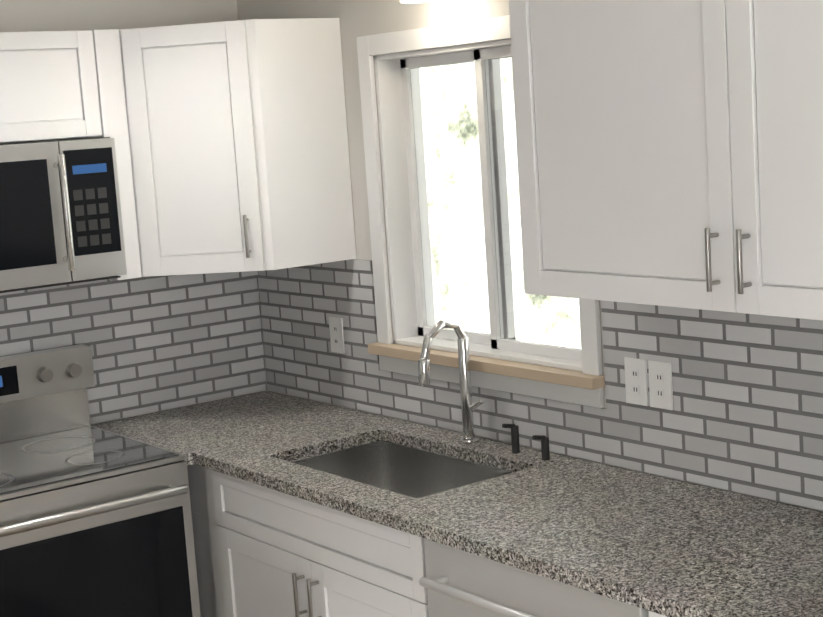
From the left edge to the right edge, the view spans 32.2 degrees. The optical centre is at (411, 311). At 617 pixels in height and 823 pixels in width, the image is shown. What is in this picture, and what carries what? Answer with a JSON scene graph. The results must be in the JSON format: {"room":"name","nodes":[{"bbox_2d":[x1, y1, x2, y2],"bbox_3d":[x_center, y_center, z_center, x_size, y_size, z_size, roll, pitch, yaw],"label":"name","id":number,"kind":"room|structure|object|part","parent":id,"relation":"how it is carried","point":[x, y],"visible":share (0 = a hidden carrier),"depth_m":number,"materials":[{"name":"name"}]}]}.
{"room":"kitchen","nodes":[
{"label":"kitchen","id":0,"kind":"room"},
{"bbox_2d":[0,0,267,424],"bbox_3d":[-1.872,0.178,4.090,3.580,2.453,0.160,-10,10,-36],"label":"wall","id":1,"kind":"structure","parent":0,"point":[43,15],"depth_m":4.57,"materials":[{"name":"white paint"}]},
{"bbox_2d":[0,30,101,142],"bbox_3d":[-1.326,-0.633,4.100,0.782,0.312,0.364,-10,10,-36],"label":"upper cabinet","id":2,"kind":"object","parent":1,"relation":"attached to","point":[48,86],"visible":1,"depth_m":4.13,"materials":[{"name":"white wood"}]},
{"bbox_2d":[0,137,126,292],"bbox_3d":[-1.275,-0.269,4.114,0.782,0.414,0.454,-10,10,-36],"label":"microwave","id":3,"kind":"object","parent":2,"relation":"attached to","point":[60,216],"visible":1,"depth_m":4.08,"materials":[{"name":"silver metal"}]},
{"bbox_2d":[0,271,266,423],"bbox_3d":[-1.307,0.166,4.409,1.958,0.486,0.010,-10,10,-36],"label":"backsplash","id":4,"kind":"structure","parent":1,"relation":"attached to","point":[157,343],"depth_m":4.73,"materials":[{"name":"tile"}]},
{"bbox_2d":[60,18,355,279],"bbox_3d":[-0.652,-0.510,4.468,0.684,0.745,0.608,-10,10,-36],"label":"upper cabinet","id":5,"kind":"object","parent":1,"relation":"attached to","point":[231,145],"visible":0.94,"depth_m":4.28,"materials":[{"name":"white wood"}]},
{"bbox_3d":[-0.655,-0.480,4.253,0.378,0.741,0.056,-3,8,8],"label":"door","id":6,"kind":"part","parent":5,"relation":"part of","materials":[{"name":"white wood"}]},
{"bbox_2d":[236,0,822,511],"bbox_3d":[2.008,0.241,1.779,0.160,2.453,8.200,-10,10,-36],"label":"wall","id":7,"kind":"structure","parent":0,"point":[358,18],"depth_m":4.36,"materials":[{"name":"white paint"}]},
{"bbox_2d":[400,0,440,2],"bbox_3d":[0.046,-0.941,3.854,0.180,0.197,0.116,-10,10,-36],"label":"lamp","id":8,"kind":"object","parent":7,"relation":"attached to","point":[412,1],"visible":1,"depth_m":3.90,"materials":[{"name":"white metal"}]},
{"bbox_2d":[357,15,604,407],"bbox_3d":[0.217,-0.299,4.022,0.210,1.020,0.990,-10,10,-36],"label":"window","id":9,"kind":"structure","parent":7,"relation":"in","point":[447,129],"depth_m":4.16,"materials":[{"name":"clear glass"}]},
{"bbox_2d":[258,259,822,510],"bbox_3d":[0.415,0.143,3.753,0.010,0.486,3.102,-10,10,-36],"label":"backsplash","id":10,"kind":"structure","parent":7,"relation":"attached to","point":[745,415],"depth_m":3.54,"materials":[{"name":"tile"}]},
{"bbox_2d":[329,316,344,353],"bbox_3d":[-0.242,0.075,4.605,0.008,0.116,0.072,-10,10,-36],"label":"outlet","id":11,"kind":"object","parent":10,"relation":"attached to","point":[336,334],"visible":1,"depth_m":4.60,"materials":[{"name":"plastic"}]},
{"bbox_2d":[624,357,672,409],"bbox_3d":[0.584,0.176,3.517,0.008,0.116,0.154,-10,10,-36],"label":"electrical outlets","id":12,"kind":"object","parent":10,"relation":"attached to","point":[660,385],"visible":1,"depth_m":3.51,"materials":[{"name":"plastic"}]},
{"bbox_2d":[509,0,760,314],"bbox_3d":[0.582,-0.407,3.133,0.328,0.745,0.697,-10,10,-36],"label":"upper cabinet","id":13,"kind":"object","parent":7,"relation":"attached to","point":[669,153],"depth_m":3.02,"materials":[{"name":"white wood"}]},
{"bbox_2d":[749,0,822,319],"bbox_3d":[0.931,-0.367,2.674,0.328,0.745,0.698,-10,10,-36],"label":"upper cabinet","id":14,"kind":"object","parent":7,"relation":"attached to","point":[787,34],"depth_m":2.71,"materials":[{"name":"white wood"}]},
{"bbox_3d":[0.733,1.734,0.944,3.580,0.100,8.520,-10,10,-36],"label":"floor","id":15,"kind":"structure","parent":0,"visible":0},
{"bbox_2d":[0,344,200,616],"bbox_3d":[-1.103,0.763,4.135,0.756,1.182,0.718,-10,10,-36],"label":"range","id":16,"kind":"object","parent":15,"relation":"on","point":[95,521],"visible":1,"depth_m":4.00,"materials":[{"name":"silver metal"}]},
{"bbox_2d":[187,464,314,616],"bbox_3d":[-0.487,0.900,4.624,0.618,0.697,0.738,-10,10,-36],"label":"base cabinet","id":17,"kind":"object","parent":15,"relation":"on","point":[217,499],"depth_m":4.16,"materials":[{"name":"white wood"}]},
{"bbox_2d":[223,503,428,616],"bbox_3d":[0.001,0.957,3.981,0.618,0.697,0.998,-10,10,-36],"label":"base cabinet","id":18,"kind":"object","parent":15,"relation":"on","point":[261,551],"depth_m":3.71,"materials":[{"name":"white wood"}]},
{"bbox_2d":[91,319,822,616],"bbox_3d":[0.156,0.357,3.570,0.675,0.574,3.113,-10,10,-36],"label":"countertop","id":19,"kind":"structure","parent":18,"relation":"on","point":[664,546],"depth_m":3.39,"materials":[{"name":"stone"}]},
{"bbox_2d":[419,538,648,616],"bbox_3d":[0.489,0.933,3.268,0.679,0.876,0.692,-10,10,-36],"label":"dishwasher","id":20,"kind":"object","parent":15,"relation":"on","point":[455,582],"visible":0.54,"depth_m":3.10,"materials":[{"name":"silver metal"}]},
{"bbox_2d":[648,611,666,616],"bbox_3d":[0.932,0.982,2.705,0.654,0.876,0.715,-10,10,-36],"label":"base cabinet","id":21,"kind":"object","parent":15,"relation":"on","point":[652,614],"depth_m":2.75,"materials":[{"name":"white wood"}]}
]}

